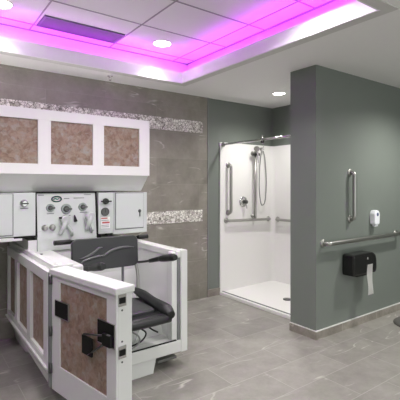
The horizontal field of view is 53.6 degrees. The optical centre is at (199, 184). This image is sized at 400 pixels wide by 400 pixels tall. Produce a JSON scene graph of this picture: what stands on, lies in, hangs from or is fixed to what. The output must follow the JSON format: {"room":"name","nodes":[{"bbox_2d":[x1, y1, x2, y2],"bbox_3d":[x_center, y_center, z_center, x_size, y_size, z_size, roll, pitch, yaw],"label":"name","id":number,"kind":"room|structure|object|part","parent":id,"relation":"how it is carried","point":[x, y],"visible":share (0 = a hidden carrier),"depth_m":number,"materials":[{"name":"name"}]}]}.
{"room":"accessible bathroom","nodes":[
{"label":"accessible bathroom","id":0,"kind":"room"},
{"bbox_2d":[0,64,271,339],"bbox_3d":[-0.871,0.155,4.328,7.700,2.500,0.114,0,0,-36],"label":"wall","id":1,"kind":"structure","parent":0,"point":[176,186],"depth_m":4.68,"materials":[{"name":"stone"}]},
{"bbox_2d":[0,192,35,241],"bbox_3d":[-1.785,0.246,3.163,0.749,0.373,0.690,0,0,-36],"label":"storage box","id":2,"kind":"object","parent":1,"relation":"attached to","point":[17,209],"visible":0.99,"depth_m":3.06,"materials":[{"name":"silver metal"}]},
{"bbox_3d":[-1.642,0.227,2.884,0.510,0.313,0.010,0,0,-36],"label":"door","id":3,"kind":"part","parent":2,"relation":"part of","materials":[{"name":"white metal"}]},
{"bbox_3d":[-1.362,0.143,3.073,0.060,0.060,0.034,0,0,-36],"label":"knob","id":4,"kind":"part","parent":2,"relation":"part of","materials":[{"name":"silver metal"}]},
{"bbox_2d":[0,105,148,175],"bbox_3d":[-1.392,-0.340,3.442,1.773,0.510,0.702,0,0,-36],"label":"upper cabinet","id":5,"kind":"object","parent":1,"relation":"attached to","point":[32,141],"visible":0.96,"depth_m":3.26,"materials":[{"name":"white paint"}]},
{"bbox_3d":[-1.422,-0.340,3.014,0.350,0.346,0.016,0,0,-36],"label":"panel","id":6,"kind":"part","parent":5,"relation":"part of","materials":[{"name":"stone"}]},
{"bbox_3d":[-1.062,-0.340,3.278,0.347,0.346,0.016,0,0,-36],"label":"panel","id":7,"kind":"part","parent":5,"relation":"part of","materials":[{"name":"stone"}]},
{"bbox_2d":[0,174,147,191],"bbox_3d":[-1.399,-0.014,3.445,1.765,0.140,0.689,0,0,-36],"label":"hood","id":8,"kind":"object","parent":5,"relation":"attached to","point":[8,182],"visible":1,"depth_m":3.32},
{"bbox_3d":[-0.705,-0.340,3.539,0.341,0.346,0.016,0,0,-36],"label":"panel","id":9,"kind":"part","parent":5,"relation":"part of","materials":[{"name":"stone"}]},
{"bbox_2d":[96,191,146,233],"bbox_3d":[-0.822,0.254,3.880,0.337,0.373,0.668,0,0,-36],"label":"cabinet","id":10,"kind":"object","parent":1,"relation":"attached to","point":[129,208],"visible":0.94,"depth_m":3.61,"materials":[{"name":"metal"}]},
{"bbox_2d":[97,192,112,237],"bbox_3d":[-0.854,0.264,3.520,0.137,0.393,0.148,0,0,-36],"label":"box","id":11,"kind":"object","parent":10,"relation":"attached to","point":[104,199],"visible":0.9,"depth_m":3.48,"materials":[{"name":"white plastic"}]},
{"bbox_3d":[-0.831,0.330,3.481,0.085,0.100,0.002,0,0,-36],"label":"label plate","id":12,"kind":"part","parent":11,"relation":"part of","materials":[{"name":"white paint"}]},
{"bbox_3d":[-0.824,0.143,3.469,0.097,0.056,0.030,0,0,-36],"label":"knob","id":13,"kind":"part","parent":11,"relation":"part of","materials":[{"name":"black plastic"}]},
{"bbox_3d":[-0.641,0.234,3.615,0.274,0.317,0.010,0,0,-36],"label":"door","id":14,"kind":"part","parent":10,"relation":"part of","materials":[{"name":"white metal"}]},
{"bbox_2d":[0,0,355,71],"bbox_3d":[-1.115,-1.275,2.217,4.455,0.240,2.775,0,0,-36],"label":"trim","id":15,"kind":"structure","parent":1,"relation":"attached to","point":[5,31],"depth_m":3.77,"materials":[{"name":"white paint"}]},
{"bbox_2d":[207,288,219,296],"bbox_3d":[0.171,1.361,5.021,0.200,0.088,0.022,0,0,-36],"label":"baseboard","id":16,"kind":"structure","parent":1,"relation":"attached to","point":[216,291],"depth_m":5.01,"materials":[{"name":"tile"}]},
{"bbox_2d":[0,0,335,64],"bbox_3d":[-1.115,-1.417,2.217,4.455,0.056,2.775,0,0,-36],"label":"ceiling","id":17,"kind":"structure","parent":0,"point":[196,30],"depth_m":3.32,"materials":[{"name":"tile"}]},
{"bbox_2d":[0,0,13,8],"bbox_3d":[-1.538,-1.391,3.038,0.198,0.007,0.198,0,0,-36],"label":"recessed light","id":18,"kind":"object","parent":17,"relation":"in","point":[4,4],"visible":1,"depth_m":3.05,"materials":[{"name":"white"}]},
{"bbox_2d":[37,15,124,42],"bbox_3d":[-1.056,-1.387,3.552,0.715,0.013,0.253,0,0,-36],"label":"ceiling vent","id":19,"kind":"object","parent":17,"relation":"in","point":[49,22],"visible":1,"depth_m":3.53,"materials":[{"name":"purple metal"}]},
{"bbox_2d":[152,40,171,46],"bbox_3d":[-0.373,-1.391,3.901,0.198,0.007,0.198,0,0,-36],"label":"recessed light","id":20,"kind":"object","parent":17,"relation":"in","point":[159,43],"visible":1,"depth_m":3.90,"materials":[{"name":"white glass"}]},
{"bbox_2d":[0,295,399,399],"bbox_3d":[1.239,1.455,1.440,7.700,0.100,7.265,0,0,-36],"label":"floor","id":21,"kind":"structure","parent":0,"point":[236,350],"depth_m":3.10,"materials":[{"name":"tile"}]},
{"bbox_2d":[6,234,186,399],"bbox_3d":[-0.733,0.921,3.062,1.072,0.968,2.111,0,0,-36],"label":"tub","id":22,"kind":"object","parent":21,"relation":"on","point":[75,324],"visible":0.94,"depth_m":2.47,"materials":[{"name":"white paint"}]},
{"bbox_3d":[-1.581,0.860,3.384,0.014,0.510,0.270,0,0,-36],"label":"inset panel","id":23,"kind":"part","parent":22,"relation":"part of","materials":[{"name":"stone"}]},
{"bbox_3d":[-1.351,0.860,3.069,0.014,0.510,0.330,0,0,-36],"label":"inset panel","id":24,"kind":"part","parent":22,"relation":"part of","materials":[{"name":"stone"}]},
{"bbox_3d":[-1.324,0.862,3.005,0.052,0.637,1.285,0,0,-36],"label":"panel","id":25,"kind":"part","parent":22,"relation":"part of","materials":[{"name":"white paint"}]},
{"bbox_3d":[-1.092,0.860,2.713,0.014,0.510,0.350,0,0,-36],"label":"inset panel","id":26,"kind":"part","parent":22,"relation":"part of","materials":[{"name":"stone"}]},
{"bbox_3d":[-0.932,0.900,2.475,0.028,0.710,0.033,0,0,-36],"label":"hinge post","id":27,"kind":"part","parent":22,"relation":"part of","materials":[{"name":"white metal"}]},
{"bbox_3d":[-0.919,0.882,2.555,0.070,0.745,0.080,0,0,-36],"label":"post","id":28,"kind":"part","parent":22,"relation":"part of","materials":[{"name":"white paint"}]},
{"bbox_3d":[-0.828,0.751,2.380,0.155,0.093,0.016,0,0,43],"label":"black plate","id":29,"kind":"part","parent":22,"relation":"part of","materials":[{"name":"black plastic"}]},
{"bbox_2d":[34,191,97,251],"bbox_3d":[-1.275,0.293,3.536,0.512,0.473,0.687,0,0,-36],"label":"control console","id":30,"kind":"object","parent":22,"relation":"on","point":[50,207],"visible":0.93,"depth_m":3.27,"materials":[{"name":"metal"}]},
{"bbox_2d":[58,215,73,235],"bbox_3d":[-1.098,0.338,3.255,0.127,0.182,0.068,0,0,-36],"label":"sprayer","id":31,"kind":"object","parent":30,"relation":"attached to","point":[65,220],"visible":1,"depth_m":3.23,"materials":[{"name":"silver metal"}]},
{"bbox_3d":[-1.115,0.340,3.238,0.080,0.137,0.061,0,0,-36],"label":"handle","id":32,"kind":"part","parent":31,"relation":"part of","materials":[{"name":"silver metal"}]},
{"bbox_2d":[85,212,94,232],"bbox_3d":[-0.940,0.318,3.373,0.081,0.182,0.068,0,0,-36],"label":"sprayer","id":33,"kind":"object","parent":30,"relation":"attached to","point":[89,216],"visible":1,"depth_m":3.35,"materials":[{"name":"silver metal"}]},
{"bbox_3d":[-0.943,0.320,3.366,0.059,0.135,0.061,0,0,-36],"label":"handle","id":34,"kind":"part","parent":33,"relation":"part of","materials":[{"name":"silver metal"}]},
{"bbox_3d":[-0.660,0.846,2.232,0.497,0.512,0.004,0,0,43],"label":"door panel","id":35,"kind":"part","parent":22,"relation":"part of","materials":[{"name":"stone"}]},
{"bbox_3d":[-0.668,0.909,2.233,0.680,0.712,0.013,0,0,43],"label":"door frame","id":36,"kind":"part","parent":22,"relation":"part of","materials":[{"name":"white paint"}]},
{"bbox_3d":[-0.552,0.872,2.094,0.167,0.113,0.012,0,0,43],"label":"latch rod","id":37,"kind":"part","parent":22,"relation":"part of","materials":[{"name":"metal"}]},
{"bbox_3d":[-0.548,0.792,2.090,0.253,0.066,0.012,0,0,43],"label":"latch rod","id":38,"kind":"part","parent":22,"relation":"part of","materials":[{"name":"metal"}]},
{"bbox_3d":[-0.486,0.771,2.061,0.150,0.117,0.016,0,0,43],"label":"black plate","id":39,"kind":"part","parent":22,"relation":"part of","materials":[{"name":"black plastic"}]},
{"bbox_3d":[-0.474,0.796,2.027,0.075,0.062,0.022,0,0,43],"label":"latch handle","id":40,"kind":"part","parent":22,"relation":"part of","materials":[{"name":"black plastic"}]},
{"bbox_2d":[53,234,177,349],"bbox_3d":[-0.588,0.781,2.915,0.780,0.738,0.636,0,0,-36],"label":"chair","id":41,"kind":"object","parent":22,"relation":"on","point":[101,253],"visible":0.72,"depth_m":3.02,"materials":[{"name":"grey plastic"}]},
{"bbox_3d":[-0.743,0.536,3.129,0.548,0.247,0.050,0,0,-36],"label":"backrest","id":42,"kind":"part","parent":41,"relation":"part of","materials":[{"name":"grey plastic"}]},
{"bbox_3d":[-0.560,0.943,2.916,0.535,0.045,0.530,0,0,-36],"label":"seat","id":43,"kind":"part","parent":41,"relation":"part of","materials":[{"name":"black leather"}]},
{"bbox_3d":[-0.397,0.853,2.022,0.008,0.064,0.048,0,0,43],"label":"catch plate","id":44,"kind":"part","parent":22,"relation":"part of","materials":[{"name":"silver metal"}]},
{"bbox_3d":[-0.397,0.587,2.022,0.008,0.064,0.048,0,0,43],"label":"catch plate","id":45,"kind":"part","parent":22,"relation":"part of","materials":[{"name":"silver metal"}]},
{"bbox_3d":[-0.634,0.910,2.270,0.680,0.710,0.088,0,0,43],"label":"door","id":46,"kind":"part","parent":22,"relation":"part of","materials":[{"name":"white paint"}]},
{"bbox_3d":[-0.840,0.915,3.246,0.877,0.620,0.627,0,0,-36],"label":"backrest moulding","id":47,"kind":"part","parent":22,"relation":"part of","materials":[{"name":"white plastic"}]},
{"bbox_3d":[-0.481,1.340,2.930,0.300,0.130,0.120,0,0,-36],"label":"leg","id":48,"kind":"part","parent":22,"relation":"part of","materials":[{"name":"white plastic"}]},
{"bbox_3d":[-0.538,1.245,2.845,1.008,0.090,0.100,0,0,-36],"label":"sill","id":49,"kind":"part","parent":22,"relation":"part of","materials":[{"name":"white paint"}]},
{"bbox_3d":[-0.216,0.863,3.084,0.049,0.685,0.065,0,0,-36],"label":"post","id":50,"kind":"part","parent":22,"relation":"part of","materials":[{"name":"white plastic"}]},
{"bbox_3d":[-0.147,0.899,3.116,0.060,0.787,0.084,0,0,-36],"label":"post","id":51,"kind":"part","parent":22,"relation":"part of","materials":[{"name":"white paint"}]},
{"bbox_2d":[220,142,289,318],"bbox_3d":[1.043,0.427,4.821,0.986,1.955,1.374,0,0,-36],"label":"shower stall","id":52,"kind":"object","parent":21,"relation":"on","point":[254,255],"visible":0.53,"depth_m":5.37,"materials":[{"name":"white plastic"}]},
{"bbox_2d":[226,162,232,214],"bbox_3d":[0.388,0.050,5.119,0.074,0.694,0.080,0,0,-36],"label":"grab bar","id":53,"kind":"object","parent":52,"relation":"attached to","point":[228,165],"visible":1,"depth_m":5.10,"materials":[{"name":"silver metal"}]},
{"bbox_3d":[0.388,0.050,5.119,0.040,0.660,0.080,0,0,-36],"label":"rail","id":54,"kind":"part","parent":53,"relation":"part of","materials":[{"name":"silver metal"}]},
{"bbox_2d":[239,196,247,208],"bbox_3d":[0.602,0.235,5.279,0.144,0.163,0.076,0,0,-36],"label":"shower valve","id":55,"kind":"object","parent":52,"relation":"attached to","point":[243,201],"visible":1,"depth_m":5.28,"materials":[{"name":"silver metal"}]},
{"bbox_3d":[0.647,0.427,5.370,0.970,1.955,0.019,0,0,-36],"label":"panel","id":56,"kind":"part","parent":52,"relation":"part of","materials":[{"name":"white plastic"}]},
{"bbox_2d":[224,216,270,222],"bbox_3d":[0.669,0.468,5.332,0.844,0.089,0.068,0,0,-36],"label":"grab bar","id":57,"kind":"object","parent":52,"relation":"attached to","point":[226,220],"visible":1,"depth_m":5.26,"materials":[{"name":"silver metal"}]},
{"bbox_3d":[0.669,0.468,5.332,0.807,0.052,0.068,0,0,-36],"label":"rail","id":58,"kind":"part","parent":57,"relation":"part of","materials":[{"name":"silver metal"}]},
{"bbox_2d":[221,135,289,146],"bbox_3d":[0.697,-0.523,4.556,0.060,0.093,1.355,0,0,-36],"label":"curtain rod","id":59,"kind":"object","parent":52,"relation":"attached to","point":[261,139],"visible":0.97,"depth_m":4.58,"materials":[{"name":"silver metal"}]},
{"bbox_2d":[251,151,259,217],"bbox_3d":[0.749,-0.005,5.370,0.085,0.910,0.100,0,0,-36],"label":"slide bar","id":60,"kind":"object","parent":52,"relation":"attached to","point":[254,153],"visible":0.98,"depth_m":5.34,"materials":[{"name":"silver metal"}]},
{"bbox_3d":[0.748,-0.003,5.358,0.036,0.905,0.035,0,0,-36],"label":"rail","id":61,"kind":"part","parent":60,"relation":"part of","materials":[{"name":"silver metal"}]},
{"bbox_2d":[254,146,259,162],"bbox_3d":[0.764,-0.407,5.270,0.096,0.226,0.076,0,0,-36],"label":"shower","id":62,"kind":"object","parent":60,"relation":"attached to","point":[256,148],"visible":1,"depth_m":5.27,"materials":[{"name":"silver metal"}]},
{"bbox_2d":[259,146,266,205],"bbox_3d":[0.849,-0.124,5.448,0.081,0.818,0.171,0,0,33],"label":"shower hose","id":63,"kind":"object","parent":52,"relation":"attached to","point":[261,148],"visible":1,"depth_m":5.47,"materials":[{"name":"silver metal"}]},
{"bbox_2d":[275,217,289,221],"bbox_3d":[1.331,0.480,5.180,0.068,0.074,0.969,0,0,-36],"label":"grab bar","id":64,"kind":"object","parent":52,"relation":"attached to","point":[277,219],"visible":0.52,"depth_m":5.42,"materials":[{"name":"silver metal"}]},
{"bbox_3d":[1.441,0.427,5.099,0.014,1.955,1.355,0,0,-36],"label":"panel","id":65,"kind":"part","parent":52,"relation":"part of","materials":[{"name":"white plastic"}]},
{"bbox_2d":[393,316,399,326],"bbox_3d":[2.186,1.383,3.975,0.440,0.045,0.440,0,0,-36],"label":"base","id":66,"kind":"structure","parent":21,"relation":"on","point":[396,321],"depth_m":4.01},
{"bbox_2d":[0,0,399,107],"bbox_3d":[1.239,-1.125,1.440,7.700,0.060,7.265,0,0,-36],"label":"ceiling","id":67,"kind":"structure","parent":0,"point":[369,49],"depth_m":3.66,"materials":[{"name":"paint"}]},
{"bbox_2d":[0,0,378,83],"bbox_3d":[-1.113,-1.149,2.215,3.916,0.116,2.230,0,0,-36],"label":"cove","id":68,"kind":"structure","parent":67,"relation":"attached to","point":[356,9],"depth_m":3.40,"materials":[{"name":"white paint"}]},
{"bbox_2d":[0,0,398,85],"bbox_3d":[-1.113,-1.092,2.215,4.066,0.006,2.380,0,0,-36],"label":"trim","id":69,"kind":"structure","parent":67,"relation":"attached to","point":[383,6],"depth_m":3.25,"materials":[{"name":"paint"}]},
{"bbox_2d":[272,92,285,94],"bbox_3d":[0.946,-1.092,4.740,0.163,0.006,0.163,0,0,-36],"label":"recessed light","id":70,"kind":"object","parent":67,"relation":"in","point":[275,93],"visible":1,"depth_m":4.73,"materials":[{"name":"white"}]},
{"bbox_2d":[272,105,289,145],"bbox_3d":[1.492,0.155,5.146,0.120,2.500,1.380,0,0,-36],"label":"wall","id":71,"kind":"structure","parent":0,"point":[280,115],"depth_m":5.53,"materials":[{"name":"grey paint"}]},
{"bbox_2d":[290,65,399,330],"bbox_3d":[2.066,0.155,4.525,2.725,2.500,0.300,0,0,-36],"label":"wall partition","id":72,"kind":"structure","parent":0,"point":[340,122],"depth_m":3.83,"materials":[{"name":"grey paint"}]},
{"bbox_2d":[289,302,399,339],"bbox_3d":[2.024,1.366,4.484,2.641,0.078,0.316,0,0,-36],"label":"baseboard","id":73,"kind":"structure","parent":72,"relation":"attached to","point":[316,335],"depth_m":3.82,"materials":[{"name":"tile"}]},
{"bbox_2d":[348,169,356,222],"bbox_3d":[1.499,0.105,3.881,0.074,0.534,0.071,0,0,-36],"label":"grab bar","id":74,"kind":"object","parent":72,"relation":"attached to","point":[350,172],"visible":1,"depth_m":3.86,"materials":[{"name":"silver metal"}]},
{"bbox_2d":[342,251,376,276],"bbox_3d":[1.575,0.775,3.896,0.400,0.225,0.137,0,0,-36],"label":"dispenser","id":75,"kind":"object","parent":72,"relation":"attached to","point":[355,264],"visible":0.95,"depth_m":3.80,"materials":[{"name":"black plastic"}]},
{"bbox_2d":[367,264,373,294],"bbox_3d":[1.668,0.922,3.879,0.098,0.295,0.012,0,0,-36],"label":"toilet paper","id":76,"kind":"object","parent":75,"relation":"hanging from","point":[370,266],"visible":1,"depth_m":3.88,"materials":[{"name":"white paper"}]},
{"bbox_2d":[320,230,399,246],"bbox_3d":[1.683,0.537,4.007,1.369,0.074,0.085,0,0,-36],"label":"grab bar","id":77,"kind":"object","parent":72,"relation":"attached to","point":[323,243],"visible":1,"depth_m":3.85,"materials":[{"name":"silver metal"}]},
{"bbox_2d":[370,210,379,226],"bbox_3d":[1.820,0.345,4.121,0.097,0.169,0.062,0,0,-36],"label":"soap dispenser","id":78,"kind":"object","parent":72,"relation":"attached to","point":[374,214],"visible":1,"depth_m":4.10,"materials":[{"name":"white plastic"}]}
]}

